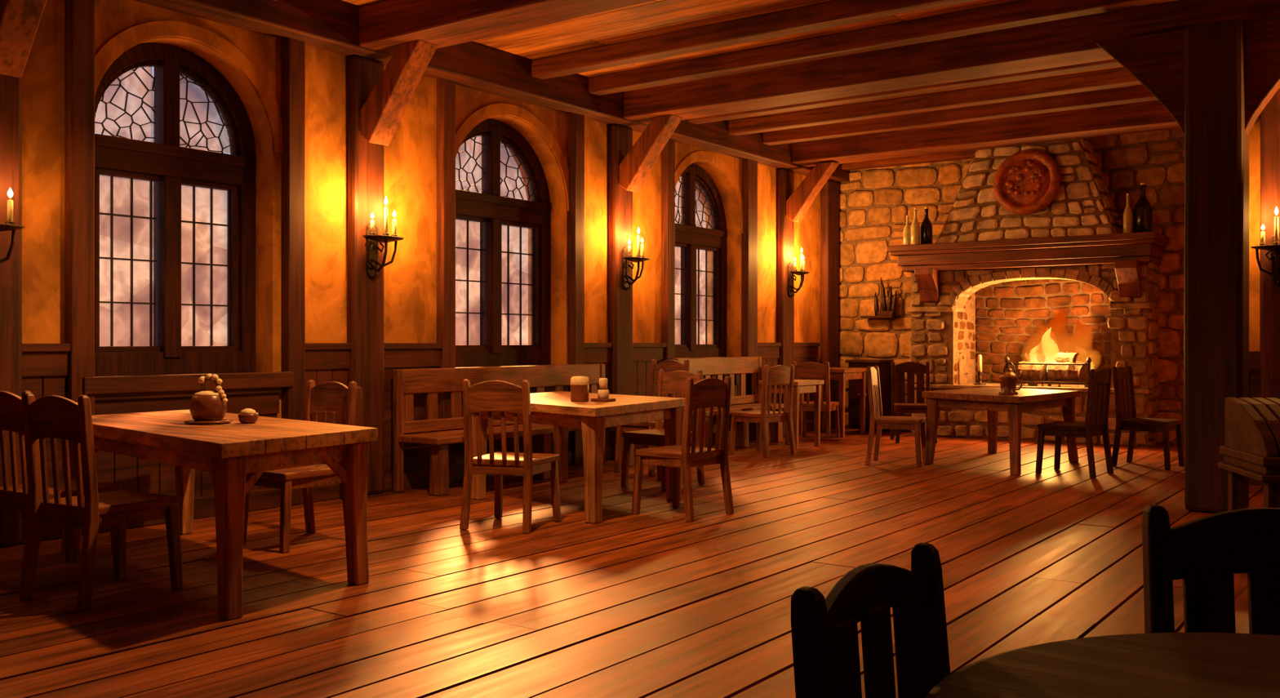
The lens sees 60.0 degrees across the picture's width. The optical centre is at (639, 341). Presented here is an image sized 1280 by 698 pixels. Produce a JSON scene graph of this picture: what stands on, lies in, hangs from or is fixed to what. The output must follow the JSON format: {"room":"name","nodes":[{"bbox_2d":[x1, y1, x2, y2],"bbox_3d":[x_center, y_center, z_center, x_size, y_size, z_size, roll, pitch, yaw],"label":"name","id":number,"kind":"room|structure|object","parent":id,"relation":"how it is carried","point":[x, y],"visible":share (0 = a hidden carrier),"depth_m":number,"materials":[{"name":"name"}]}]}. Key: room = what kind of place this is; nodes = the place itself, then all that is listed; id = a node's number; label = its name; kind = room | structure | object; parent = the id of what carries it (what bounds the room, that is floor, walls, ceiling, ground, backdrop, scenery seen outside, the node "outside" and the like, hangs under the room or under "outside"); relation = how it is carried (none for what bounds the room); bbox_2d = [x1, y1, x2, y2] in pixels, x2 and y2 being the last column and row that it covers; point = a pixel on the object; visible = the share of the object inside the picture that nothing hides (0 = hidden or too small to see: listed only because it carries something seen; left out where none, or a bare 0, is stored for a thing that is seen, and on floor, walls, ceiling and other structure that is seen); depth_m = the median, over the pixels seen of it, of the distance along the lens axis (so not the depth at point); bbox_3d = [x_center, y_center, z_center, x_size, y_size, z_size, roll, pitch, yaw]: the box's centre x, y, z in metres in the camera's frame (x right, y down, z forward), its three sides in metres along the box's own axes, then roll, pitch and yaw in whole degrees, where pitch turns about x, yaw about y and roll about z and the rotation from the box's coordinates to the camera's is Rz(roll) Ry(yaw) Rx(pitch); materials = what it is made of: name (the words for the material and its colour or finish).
{"room":"bar","nodes":[
{"label":"bar","id":0,"kind":"room"},
{"bbox_2d":[22,0,821,417],"bbox_3d":[-2.413,-0.720,8.868,0.500,3.840,17.150,0,0,36],"label":"wall","id":1,"kind":"structure","parent":0,"point":[410,157],"depth_m":8.94,"materials":[{"name":"paint"}]},
{"bbox_2d":[19,343,70,543],"bbox_3d":[-3.613,0.605,6.713,0.080,1.190,0.290,0,0,36],"label":"trim","id":2,"kind":"structure","parent":1,"relation":"attached to","point":[45,366],"depth_m":6.72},
{"bbox_2d":[64,0,94,535],"bbox_3d":[-3.480,-0.525,6.888,0.090,3.450,0.150,0,0,36],"label":"wooden post","id":3,"kind":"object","parent":1,"relation":"attached to","point":[79,15],"depth_m":6.85,"materials":[{"name":"wood"}]},
{"bbox_2d":[82,42,293,395],"bbox_3d":[-3.158,-0.860,7.599,0.440,2.380,1.540,0,0,36],"label":"window","id":4,"kind":"structure","parent":1,"relation":"in","point":[158,362],"depth_m":7.65,"materials":[{"name":"brown wood"}]},
{"bbox_2d":[94,387,281,533],"bbox_3d":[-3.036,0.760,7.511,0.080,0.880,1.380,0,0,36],"label":"bench","id":5,"kind":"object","parent":1,"relation":"attached to","point":[133,473],"depth_m":7.34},
{"bbox_2d":[281,37,305,505],"bbox_3d":[-2.555,-0.525,8.169,0.090,3.450,0.150,0,0,36],"label":"wooden post","id":6,"kind":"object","parent":1,"relation":"attached to","point":[293,51],"depth_m":8.13,"materials":[{"name":"wood"}]},
{"bbox_2d":[305,342,351,502],"bbox_3d":[-2.386,0.605,8.411,0.080,1.190,0.440,0,0,36],"label":"trim","id":7,"kind":"structure","parent":1,"relation":"attached to","point":[324,362],"depth_m":8.40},
{"bbox_2d":[382,342,442,492],"bbox_3d":[-1.885,0.605,9.104,0.080,1.190,0.650,0,0,36],"label":"trim","id":8,"kind":"structure","parent":1,"relation":"attached to","point":[416,457],"depth_m":9.09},
{"bbox_2d":[94,20,742,233],"bbox_3d":[-1.108,-1.740,10.232,0.018,0.930,8.230,0,0,36],"label":"trim","id":9,"kind":"structure","parent":1,"relation":"attached to","point":[104,57],"depth_m":8.00,"materials":[{"name":"paint"}]},
{"bbox_2d":[436,78,455,483],"bbox_3d":[-1.649,-0.525,9.423,0.090,3.450,0.145,0,0,36],"label":"trim","id":10,"kind":"structure","parent":1,"relation":"attached to","point":[446,88],"depth_m":9.38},
{"bbox_2d":[134,0,849,182],"bbox_3d":[-2.101,-2.380,8.643,0.270,0.320,16.750,0,0,36],"label":"wall plate","id":11,"kind":"object","parent":1,"relation":"attached to","point":[330,25],"visible":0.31,"depth_m":9.46,"materials":[{"name":"wood"}]},
{"bbox_2d":[448,118,578,368],"bbox_3d":[-1.263,-0.865,10.221,0.440,2.390,1.770,0,0,36],"label":"window","id":12,"kind":"structure","parent":1,"relation":"in","point":[493,211],"depth_m":10.30,"materials":[{"name":"brown wood"}]},
{"bbox_2d":[568,112,584,465],"bbox_3d":[-0.624,-0.525,10.842,0.090,3.450,0.155,0,0,36],"label":"trim","id":13,"kind":"structure","parent":1,"relation":"attached to","point":[575,121],"depth_m":10.79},
{"bbox_2d":[584,342,613,460],"bbox_3d":[-0.445,0.605,11.098,0.080,1.190,0.470,0,0,36],"label":"trim","id":14,"kind":"structure","parent":1,"relation":"attached to","point":[594,353],"depth_m":11.17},
{"bbox_2d":[632,342,666,456],"bbox_3d":[0.071,0.605,11.811,0.080,1.190,0.650,0,0,36],"label":"trim","id":15,"kind":"structure","parent":1,"relation":"attached to","point":[643,353],"depth_m":11.76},
{"bbox_2d":[661,137,675,397],"bbox_3d":[0.308,-0.525,12.130,0.090,3.450,0.145,0,0,36],"label":"trim","id":16,"kind":"structure","parent":1,"relation":"attached to","point":[668,153],"depth_m":12.08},
{"bbox_2d":[675,163,726,358],"bbox_3d":[0.687,-0.882,12.920,0.440,2.425,1.750,0,0,36],"label":"window","id":17,"kind":"structure","parent":1,"relation":"in","point":[690,237],"depth_m":13.14,"materials":[{"name":"brown wood"}]},
{"bbox_2d":[742,158,757,440],"bbox_3d":[1.344,-0.525,13.565,0.090,3.450,0.235,0,0,36],"label":"trim","id":18,"kind":"structure","parent":1,"relation":"attached to","point":[749,166],"depth_m":13.49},
{"bbox_2d":[757,342,781,437],"bbox_3d":[1.591,0.605,13.915,0.080,1.190,0.620,0,0,36],"label":"trim","id":19,"kind":"structure","parent":1,"relation":"attached to","point":[769,353],"depth_m":13.95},
{"bbox_2d":[794,342,820,431],"bbox_3d":[2.182,0.605,14.733,0.080,1.190,0.780,0,0,36],"label":"trim","id":20,"kind":"structure","parent":1,"relation":"attached to","point":[803,352],"depth_m":14.80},
{"bbox_2d":[455,386,573,481],"bbox_3d":[-1.142,0.760,10.133,0.080,0.880,1.610,0,0,36],"label":"trim","id":21,"kind":"structure","parent":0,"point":[460,447],"depth_m":10.05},
{"bbox_2d":[0,428,1263,697],"bbox_3d":[2.128,1.300,6.019,10.600,0.200,17.850,0,0,36],"label":"floor","id":22,"kind":"structure","parent":0,"point":[654,602],"depth_m":5.52,"materials":[{"name":"wood"}]},
{"bbox_2d":[0,73,22,546],"bbox_3d":[-3.778,-0.510,6.455,0.108,3.420,0.322,0,0,36],"label":"timber post","id":23,"kind":"object","parent":22,"relation":"on","point":[11,86],"visible":0.7,"depth_m":6.49,"materials":[{"name":"wood"}]},
{"bbox_2d":[0,187,24,262],"bbox_3d":[-3.688,-0.656,6.268,0.249,0.647,0.380,0,0,36],"label":"wall sconce","id":24,"kind":"object","parent":23,"relation":"attached to","point":[10,224],"visible":1,"depth_m":6.35,"materials":[{"name":"metal"}]},
{"bbox_2d":[4,187,15,224],"bbox_3d":[-3.614,-0.767,6.362,0.052,0.235,0.052,0,0,36],"label":"candle","id":25,"kind":"object","parent":24,"relation":"on","point":[10,193],"depth_m":6.35,"materials":[{"name":"wax"}]},
{"bbox_2d":[0,223,24,231],"bbox_3d":[-3.676,-0.642,6.259,0.218,0.044,0.380,0,0,36],"label":"drip tray","id":26,"kind":"object","parent":24,"relation":"on","point":[3,227],"depth_m":6.29,"materials":[{"name":"metal"}]},
{"bbox_2d":[0,0,47,77],"bbox_3d":[-3.465,-1.887,6.229,0.656,0.706,0.200,0,0,36],"label":"knee brace","id":27,"kind":"object","parent":23,"relation":"attached to","point":[20,20],"visible":1,"depth_m":6.27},
{"bbox_2d":[0,391,121,582],"bbox_3d":[-3.055,0.720,5.742,0.485,0.960,0.533,0,0,32],"label":"dining chair","id":28,"kind":"object","parent":22,"relation":"on","point":[15,497],"visible":0.54,"depth_m":5.54,"materials":[{"name":"brown wood"}]},
{"bbox_2d":[18,393,183,611],"bbox_3d":[-2.558,0.720,5.284,0.485,0.960,0.533,0,0,30],"label":"dining chair","id":29,"kind":"object","parent":22,"relation":"on","point":[52,417],"visible":1,"depth_m":5.13,"materials":[{"name":"brown wood"}]},
{"bbox_2d":[61,409,377,620],"bbox_3d":[-2.315,0.815,5.880,2.452,0.770,0.927,0,0,45],"label":"dining table","id":30,"kind":"object","parent":22,"relation":"on","point":[228,451],"visible":0.84,"depth_m":5.30,"materials":[{"name":"brown wood"}]},
{"bbox_2d":[183,373,232,424],"bbox_3d":[-2.272,0.298,5.837,0.240,0.263,0.240,0,0,0],"label":"clay pot","id":31,"kind":"object","parent":30,"relation":"on","point":[206,406],"visible":1,"depth_m":5.78,"materials":[{"name":"brown ceramic"}]},
{"bbox_2d":[237,408,258,423],"bbox_3d":[-2.066,0.391,5.848,0.104,0.078,0.104,0,0,36],"label":"bowl","id":32,"kind":"object","parent":30,"relation":"on","point":[247,415],"visible":1,"depth_m":5.81,"materials":[{"name":"brown ceramic"}]},
{"bbox_2d":[243,379,356,553],"bbox_3d":[-2.047,0.720,6.643,0.485,0.960,0.533,0,0,38],"label":"dining chair","id":33,"kind":"object","parent":22,"relation":"on","point":[333,397],"visible":0.66,"depth_m":6.66,"materials":[{"name":"brown wood"}]},
{"bbox_2d":[354,386,362,426],"bbox_3d":[-2.119,0.765,8.268,0.110,0.870,0.110,0,0,36],"label":"newel post","id":34,"kind":"object","parent":22,"relation":"on","point":[358,411],"visible":0.27,"depth_m":8.23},
{"bbox_2d":[346,55,384,494],"bbox_3d":[-2.153,-0.510,8.704,0.108,3.420,0.312,0,0,36],"label":"timber post","id":35,"kind":"object","parent":22,"relation":"on","point":[365,318],"visible":0.77,"depth_m":8.63,"materials":[{"name":"wood"}]},
{"bbox_2d":[362,195,404,279],"bbox_3d":[-2.002,-0.806,8.602,0.249,0.647,0.380,0,0,36],"label":"wall sconce","id":36,"kind":"object","parent":35,"relation":"attached to","point":[372,237],"visible":1,"depth_m":8.62,"materials":[{"name":"metal"}]},
{"bbox_2d":[362,235,404,242],"bbox_3d":[-1.989,-0.792,8.593,0.218,0.044,0.380,0,0,36],"label":"drip tray","id":37,"kind":"object","parent":36,"relation":"on","point":[369,238],"depth_m":8.53,"materials":[{"name":"metal"}]},
{"bbox_2d":[382,195,389,235],"bbox_3d":[-1.965,-0.965,8.575,0.052,0.330,0.052,0,0,36],"label":"candle","id":38,"kind":"object","parent":36,"relation":"on","point":[385,209],"depth_m":8.56,"materials":[{"name":"wax"}]},
{"bbox_2d":[391,210,397,236],"bbox_3d":[-1.927,-0.917,8.696,0.052,0.235,0.052,0,0,36],"label":"candle","id":39,"kind":"object","parent":36,"relation":"on","point":[394,214],"depth_m":8.68,"materials":[{"name":"wax"}]},
{"bbox_2d":[360,40,437,146],"bbox_3d":[-1.843,-1.887,8.475,0.656,0.706,0.200,0,0,36],"label":"knee brace","id":40,"kind":"object","parent":35,"relation":"attached to","point":[382,112],"visible":1,"depth_m":8.44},
{"bbox_2d":[459,379,560,533],"bbox_3d":[-0.838,0.720,7.250,0.485,0.960,0.533,0,0,19],"label":"dining chair","id":41,"kind":"object","parent":22,"relation":"on","point":[491,396],"visible":1,"depth_m":7.06,"materials":[{"name":"brown wood"}]},
{"bbox_2d":[392,364,634,495],"bbox_3d":[-0.979,0.710,9.800,0.505,0.980,2.710,0,0,36],"label":"bench","id":42,"kind":"object","parent":22,"relation":"on","point":[432,381],"visible":0.57,"depth_m":9.20,"materials":[{"name":"brown wood"}]},
{"bbox_2d":[471,391,684,524],"bbox_3d":[-0.494,0.815,8.426,1.307,0.770,2.121,0,0,-41],"label":"dining table","id":43,"kind":"object","parent":22,"relation":"on","point":[556,409],"visible":0.68,"depth_m":7.80,"materials":[{"name":"brown wood"}]},
{"bbox_2d":[570,376,589,401],"bbox_3d":[-0.434,0.339,7.987,0.138,0.182,0.138,0,0,36],"label":"tumbler","id":44,"kind":"object","parent":43,"relation":"on","point":[580,385],"visible":1,"depth_m":7.93,"materials":[{"name":"glass"}]},
{"bbox_2d":[591,377,615,401],"bbox_3d":[-0.265,0.346,8.001,0.140,0.168,0.120,0,0,36],"label":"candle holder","id":45,"kind":"object","parent":43,"relation":"on","point":[602,393],"visible":1,"depth_m":7.97,"materials":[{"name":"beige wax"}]},
{"bbox_2d":[608,124,632,459],"bbox_3d":[-0.200,-0.510,11.407,0.108,3.420,0.321,0,0,36],"label":"timber post","id":46,"kind":"object","parent":22,"relation":"on","point":[620,137],"visible":0.7,"depth_m":11.30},
{"bbox_2d":[622,226,649,290],"bbox_3d":[-0.051,-0.846,11.301,0.249,0.647,0.380,0,0,36],"label":"wall sconce","id":47,"kind":"object","parent":46,"relation":"attached to","point":[627,257],"visible":1,"depth_m":11.32,"materials":[{"name":"metal"}]},
{"bbox_2d":[622,257,649,262],"bbox_3d":[-0.039,-0.832,11.292,0.218,0.044,0.380,0,0,36],"label":"drip tray","id":48,"kind":"object","parent":47,"relation":"on","point":[624,260],"depth_m":11.23,"materials":[{"name":"metal"}]},
{"bbox_2d":[618,114,682,192],"bbox_3d":[0.108,-1.887,11.174,0.656,0.706,0.200,0,0,36],"label":"knee brace","id":49,"kind":"object","parent":46,"relation":"attached to","point":[636,166],"visible":1,"depth_m":11.14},
{"bbox_2d":[613,359,691,476],"bbox_3d":[0.117,0.682,10.198,0.485,1.037,0.533,0,0,44],"label":"dining chair","id":50,"kind":"object","parent":22,"relation":"on","point":[668,366],"visible":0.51,"depth_m":10.17,"materials":[{"name":"brown wood"}]},
{"bbox_2d":[621,369,705,490],"bbox_3d":[0.193,0.720,9.280,0.485,0.960,0.533,0,0,40],"label":"dining chair","id":51,"kind":"object","parent":22,"relation":"on","point":[673,382],"visible":0.68,"depth_m":9.29,"materials":[{"name":"brown wood"}]},
{"bbox_2d":[631,376,733,522],"bbox_3d":[0.298,0.720,7.728,0.533,0.960,0.485,0,0,42],"label":"dining chair","id":52,"kind":"object","parent":22,"relation":"on","point":[711,393],"visible":1,"depth_m":7.61,"materials":[{"name":"brown wood"}]},
{"bbox_2d":[672,356,783,447],"bbox_3d":[1.071,0.690,12.705,0.425,1.020,1.860,0,0,36],"label":"bench","id":53,"kind":"object","parent":22,"relation":"on","point":[730,366],"visible":0.54,"depth_m":13.01,"materials":[{"name":"brown wood"}]},
{"bbox_2d":[728,364,795,457],"bbox_3d":[1.306,0.720,11.822,0.485,0.960,0.533,0,0,-42],"label":"dining chair","id":54,"kind":"object","parent":22,"relation":"on","point":[780,374],"visible":1,"depth_m":11.69,"materials":[{"name":"brown wood"}]},
{"bbox_2d":[777,168,794,435],"bbox_3d":[1.876,-0.510,14.281,0.108,3.420,0.312,0,0,36],"label":"timber post","id":55,"kind":"object","parent":22,"relation":"on","point":[785,177],"visible":0.65,"depth_m":14.17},
{"bbox_2d":[787,247,809,297],"bbox_3d":[2.028,-0.886,14.179,0.249,0.647,0.380,0,0,36],"label":"wall sconce","id":56,"kind":"object","parent":55,"relation":"attached to","point":[791,271],"visible":1,"depth_m":14.17,"materials":[{"name":"metal"}]},
{"bbox_2d":[786,161,839,222],"bbox_3d":[2.187,-1.887,14.051,0.656,0.706,0.200,0,0,36],"label":"knee brace","id":57,"kind":"object","parent":55,"relation":"attached to","point":[799,202],"visible":1,"depth_m":14.02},
{"bbox_2d":[758,379,824,449],"bbox_3d":[1.732,0.820,12.659,0.499,0.760,0.650,0,0,36],"label":"dining table","id":58,"kind":"object","parent":22,"relation":"on","point":[800,386],"visible":0.6,"depth_m":12.54,"materials":[{"name":"brown wood"}]},
{"bbox_2d":[792,361,839,440],"bbox_3d":[2.178,0.720,13.731,0.485,0.960,0.533,0,0,24],"label":"dining chair","id":59,"kind":"object","parent":22,"relation":"on","point":[807,370],"visible":0.75,"depth_m":13.52,"materials":[{"name":"brown wood"}]},
{"bbox_2d":[820,179,838,429],"bbox_3d":[2.612,-0.510,15.260,0.122,3.420,0.363,0,0,36],"label":"timber post","id":60,"kind":"object","parent":22,"relation":"on","point":[829,191],"visible":0.67,"depth_m":15.15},
{"bbox_2d":[797,367,866,437],"bbox_3d":[2.484,0.770,14.348,0.698,0.860,0.730,0,0,36],"label":"dining table","id":61,"kind":"object","parent":22,"relation":"on","point":[842,374],"visible":0.6,"depth_m":14.22,"materials":[{"name":"brown wood"}]},
{"bbox_2d":[844,359,893,430],"bbox_3d":[3.071,0.700,14.837,0.500,0.920,0.450,0,0,36],"label":"base cabinet","id":62,"kind":"object","parent":22,"relation":"on","point":[884,366],"visible":0.56,"depth_m":14.73,"materials":[{"name":"brown wood"}]},
{"bbox_2d":[791,542,950,697],"bbox_3d":[0.484,0.749,1.362,0.480,0.902,0.426,0,0,36],"label":"dining chair","id":63,"kind":"object","parent":22,"relation":"on","point":[824,631],"visible":1,"depth_m":1.47,"materials":[{"name":"brown wood"}]},
{"bbox_2d":[865,365,925,466],"bbox_3d":[2.535,0.720,10.945,0.533,0.960,0.485,0,0,22],"label":"dining chair","id":64,"kind":"object","parent":22,"relation":"on","point":[909,423],"visible":0.98,"depth_m":10.81,"materials":[{"name":"brown wood"}]},
{"bbox_2d":[889,361,937,443],"bbox_3d":[3.294,0.720,13.366,0.485,0.960,0.533,0,0,6],"label":"dining chair","id":65,"kind":"object","parent":22,"relation":"on","point":[910,367],"visible":0.8,"depth_m":13.57,"materials":[{"name":"brown wood"}]},
{"bbox_2d":[921,386,1079,475],"bbox_3d":[3.593,0.845,10.975,1.129,0.710,1.890,0,0,42],"label":"dining table","id":66,"kind":"object","parent":22,"relation":"on","point":[988,399],"visible":0.96,"depth_m":10.70,"materials":[{"name":"brown wood"}]},
{"bbox_2d":[998,371,1022,394],"bbox_3d":[3.453,0.384,10.367,0.193,0.212,0.175,0,0,-3],"label":"lidded tankard","id":67,"kind":"object","parent":66,"relation":"on","point":[1007,382],"visible":1,"depth_m":10.31,"materials":[{"name":"brown ceramic"}]},
{"bbox_2d":[886,137,1169,447],"bbox_3d":[4.833,-0.669,13.755,3.156,3.762,1.440,0,0,36],"label":"fireplace","id":68,"kind":"object","parent":22,"relation":"on","point":[987,286],"visible":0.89,"depth_m":13.62,"materials":[{"name":"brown stone"}]},
{"bbox_2d":[902,215,911,244],"bbox_3d":[3.401,-1.413,14.099,0.110,0.385,0.110,0,0,36],"label":"bottle","id":69,"kind":"object","parent":68,"relation":"on","point":[907,229],"visible":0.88,"depth_m":14.06,"materials":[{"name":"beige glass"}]},
{"bbox_2d":[911,208,919,244],"bbox_3d":[3.472,-1.452,13.974,0.116,0.465,0.116,0,0,36],"label":"bottle","id":70,"kind":"object","parent":68,"relation":"on","point":[915,226],"visible":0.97,"depth_m":13.93,"materials":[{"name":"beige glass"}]},
{"bbox_2d":[920,206,932,244],"bbox_3d":[3.627,-1.462,14.035,0.150,0.485,0.150,0,0,36],"label":"bottle","id":71,"kind":"object","parent":68,"relation":"on","point":[926,228],"visible":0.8,"depth_m":13.98,"materials":[{"name":"black glass"}]},
{"bbox_2d":[993,149,1061,214],"bbox_3d":[4.652,-1.922,13.337,0.791,0.789,0.163,0,0,35],"label":"round plaque","id":72,"kind":"object","parent":68,"relation":"attached to","point":[1027,181],"visible":1,"depth_m":13.31,"materials":[{"name":"red wood"}]},
{"bbox_2d":[886,231,1169,272],"bbox_3d":[4.649,-1.060,13.500,3.156,0.320,0.810,0,0,36],"label":"mantel shelf","id":73,"kind":"object","parent":68,"relation":"attached to","point":[1108,249],"depth_m":13.14,"materials":[{"name":"brown wood"}]},
{"bbox_2d":[935,137,1123,243],"bbox_3d":[4.770,-1.881,13.621,2.189,1.338,0.631,0,0,36],"label":"hood","id":74,"kind":"object","parent":68,"relation":"attached to","point":[1082,205],"depth_m":13.30,"materials":[{"name":"brown stone"}]},
{"bbox_2d":[1004,309,1095,387],"bbox_3d":[5.111,0.060,13.639,1.031,0.960,0.726,0,0,36],"label":"fire","id":75,"kind":"object","parent":68,"relation":"on","point":[1053,358],"visible":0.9,"depth_m":13.47,"materials":[{"name":"orange"}]},
{"bbox_2d":[1123,193,1132,233],"bbox_3d":[5.610,-1.462,12.750,0.100,0.485,0.100,0,0,36],"label":"bottle","id":76,"kind":"object","parent":68,"relation":"on","point":[1127,214],"visible":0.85,"depth_m":12.71,"materials":[{"name":"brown glass"}]},
{"bbox_2d":[1133,182,1152,232],"bbox_3d":[5.782,-1.522,12.749,0.200,0.605,0.200,0,0,36],"label":"bottle","id":77,"kind":"object","parent":68,"relation":"on","point":[1142,211],"visible":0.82,"depth_m":12.68,"materials":[{"name":"black glass"}]},
{"bbox_2d":[1035,368,1113,478],"bbox_3d":[3.956,0.720,10.094,0.533,0.960,0.485,0,0,42],"label":"dining chair","id":78,"kind":"object","parent":22,"relation":"on","point":[1096,420],"visible":1,"depth_m":9.98,"materials":[{"name":"brown wood"}]},
{"bbox_2d":[924,632,1279,697],"bbox_3d":[0.840,0.820,1.175,1.069,0.754,1.069,0,0,36],"label":"round table","id":79,"kind":"object","parent":22,"relation":"on","point":[1155,664],"visible":1,"depth_m":1.50,"materials":[{"name":"brown wood"}]},
{"bbox_2d":[1111,365,1184,470],"bbox_3d":[4.905,0.720,10.707,0.533,0.960,0.485,0,0,42],"label":"dining chair","id":80,"kind":"object","parent":22,"relation":"on","point":[1126,419],"visible":0.98,"depth_m":10.69,"materials":[{"name":"brown wood"}]},
{"bbox_2d":[1142,504,1279,635],"bbox_3d":[1.161,0.754,1.845,0.485,0.893,0.506,0,0,4],"label":"dining chair","id":81,"kind":"object","parent":22,"relation":"on","point":[1206,552],"visible":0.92,"depth_m":2.06,"materials":[{"name":"brown wood"}]},
{"bbox_2d":[1183,18,1248,513],"bbox_3d":[4.108,-0.520,7.894,0.375,3.440,0.372,0,0,36],"label":"timber post","id":82,"kind":"object","parent":22,"relation":"on","point":[1216,270],"visible":0.89,"depth_m":7.75,"materials":[{"name":"wood"}]},
{"bbox_2d":[623,0,1279,124],"bbox_3d":[3.923,-2.388,8.417,10.100,0.304,0.446,0,0,36],"label":"ceiling beam","id":83,"kind":"structure","parent":82,"relation":"on","point":[1072,41],"depth_m":9.26,"materials":[{"name":"brown wood"}]},
{"bbox_2d":[1096,29,1184,134],"bbox_3d":[3.710,-1.853,8.188,0.616,0.774,0.180,0,0,36],"label":"knee brace","id":84,"kind":"object","parent":82,"relation":"attached to","point":[1157,60],"visible":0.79,"depth_m":8.04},
{"bbox_2d":[1244,15,1279,134],"bbox_3d":[4.510,-1.853,7.611,0.616,0.774,0.180,0,0,36],"label":"knee brace","id":85,"kind":"object","parent":82,"relation":"attached to","point":[1262,35],"visible":1,"depth_m":7.67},
{"bbox_2d":[1217,397,1279,511],"bbox_3d":[4.081,0.768,6.305,1.260,0.863,0.710,0,0,10],"label":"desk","id":86,"kind":"object","parent":22,"relation":"on","point":[1251,449],"visible":0.87,"depth_m":6.37,"materials":[{"name":"brown wood"}]},
{"bbox_2d":[1259,88,1279,487],"bbox_3d":[5.274,-0.520,9.117,0.294,3.440,0.202,0,0,36],"label":"timber post","id":87,"kind":"object","parent":22,"relation":"on","point":[1269,292],"visible":0.59,"depth_m":9.08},
{"bbox_2d":[1250,206,1279,287],"bbox_3d":[5.136,-0.766,8.935,0.380,0.647,0.249,0,0,36],"label":"wall sconce","id":88,"kind":"object","parent":87,"relation":"attached to","point":[1274,248],"visible":1,"depth_m":8.98,"materials":[{"name":"metal"}]},
{"bbox_2d":[1259,224,1266,245],"bbox_3d":[5.052,-0.858,8.989,0.052,0.195,0.052,0,0,36],"label":"candle","id":89,"kind":"object","parent":88,"relation":"on","point":[1263,233],"depth_m":8.98,"materials":[{"name":"wax"}]},
{"bbox_2d":[1250,244,1279,251],"bbox_3d":[5.127,-0.752,8.923,0.380,0.044,0.218,0,0,36],"label":"drip tray","id":90,"kind":"object","parent":88,"relation":"on","point":[1267,247],"depth_m":8.90,"materials":[{"name":"metal"}]},
{"bbox_2d":[1272,206,1279,244],"bbox_3d":[5.109,-0.925,8.898,0.052,0.330,0.052,0,0,36],"label":"candle","id":91,"kind":"object","parent":88,"relation":"on","point":[1276,219],"depth_m":8.89,"materials":[{"name":"wax"}]},
{"bbox_2d":[689,373,741,446],"bbox_3d":[0.809,0.760,12.832,0.080,0.880,1.590,0,0,36],"label":"trim","id":92,"kind":"structure","parent":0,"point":[736,375],"depth_m":13.11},
{"bbox_2d":[339,0,1123,120],"bbox_3d":[1.883,-2.640,5.764,10.700,0.200,17.150,0,0,36],"label":"ceiling","id":93,"kind":"structure","parent":0,"point":[656,17],"depth_m":8.96,"materials":[{"name":"wood"}]},
{"bbox_2d":[359,0,654,54],"bbox_3d":[1.956,-2.388,5.695,10.100,0.305,0.430,0,0,36],"label":"ceiling beam","id":94,"kind":"structure","parent":93,"relation":"attached to","point":[384,24],"depth_m":7.91,"materials":[{"name":"brown wood"}]},
{"bbox_2d":[531,0,977,79],"bbox_3d":[3.073,-2.463,7.155,10.000,0.155,0.188,0,0,36],"label":"joist","id":95,"kind":"object","parent":93,"relation":"attached to","point":[833,13],"visible":0.96,"depth_m":8.77,"materials":[{"name":"brown wood"}]},
{"bbox_2d":[588,0,1177,95],"bbox_3d":[3.553,-2.463,7.820,10.000,0.154,0.187,0,0,36],"label":"joist","id":96,"kind":"object","parent":93,"relation":"attached to","point":[1022,12],"visible":0.95,"depth_m":8.98,"materials":[{"name":"brown wood"}]},
{"bbox_2d":[687,58,1122,124],"bbox_3d":[4.567,-2.463,9.223,10.000,0.153,0.186,0,0,36],"label":"joist","id":97,"kind":"object","parent":93,"relation":"attached to","point":[1109,63],"visible":0.34,"depth_m":10.54,"materials":[{"name":"brown wood"}]},
{"bbox_2d":[841,149,976,170],"bbox_3d":[3.573,-2.448,14.678,2.000,0.184,0.224,0,0,36],"label":"joist","id":98,"kind":"object","parent":93,"relation":"attached to","point":[966,154],"visible":0.34,"depth_m":14.58,"materials":[{"name":"brown wood"}]},
{"bbox_2d":[728,66,1142,135],"bbox_3d":[5.064,-2.462,9.912,10.000,0.155,0.186,0,0,36],"label":"joist","id":99,"kind":"object","parent":93,"relation":"attached to","point":[1121,77],"visible":0.79,"depth_m":11.26,"materials":[{"name":"brown wood"}]},
{"bbox_2d":[763,84,1157,145],"bbox_3d":[5.533,-2.463,10.560,10.000,0.154,0.186,0,0,36],"label":"joist","id":100,"kind":"object","parent":93,"relation":"attached to","point":[1136,93],"visible":0.65,"depth_m":11.92,"materials":[{"name":"brown wood"}]},
{"bbox_2d":[791,99,1180,166],"bbox_3d":[5.999,-2.397,11.290,10.100,0.286,0.437,0,0,36],"label":"ceiling beam","id":101,"kind":"structure","parent":93,"relation":"attached to","point":[1145,116],"depth_m":12.55,"materials":[{"name":"brown wood"}]},
{"bbox_2d":[838,128,1184,444],"bbox_3d":[6.860,-0.714,12.653,11.100,3.853,0.354,0,0,36],"label":"wall","id":102,"kind":"structure","parent":0,"point":[874,206],"depth_m":14.72,"materials":[{"name":"stone"}]},
{"bbox_2d":[861,277,897,318],"bbox_3d":[3.240,-0.595,14.950,0.480,0.551,0.190,0,0,36],"label":"wall rack","id":103,"kind":"object","parent":102,"relation":"attached to","point":[891,306],"visible":1,"depth_m":14.87,"materials":[{"name":"brown wood"}]},
{"bbox_2d":[861,311,897,318],"bbox_3d":[3.227,-0.365,14.959,0.450,0.090,0.190,0,0,36],"label":"shelf","id":104,"kind":"object","parent":103,"relation":"attached to","point":[878,314],"depth_m":14.85,"materials":[{"name":"brown wood"}]},
{"bbox_2d":[1248,120,1260,398],"bbox_3d":[7.946,-0.720,9.588,4.950,3.840,3.650,0,0,36],"label":"wall partition","id":105,"kind":"structure","parent":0,"point":[1255,133],"depth_m":9.34,"materials":[{"name":"paint"}]},
{"bbox_2d":[1248,351,1261,485],"bbox_3d":[6.852,0.640,8.083,4.960,1.120,0.070,0,0,36],"label":"trim","id":106,"kind":"structure","parent":105,"relation":"attached to","point":[1254,356],"depth_m":9.29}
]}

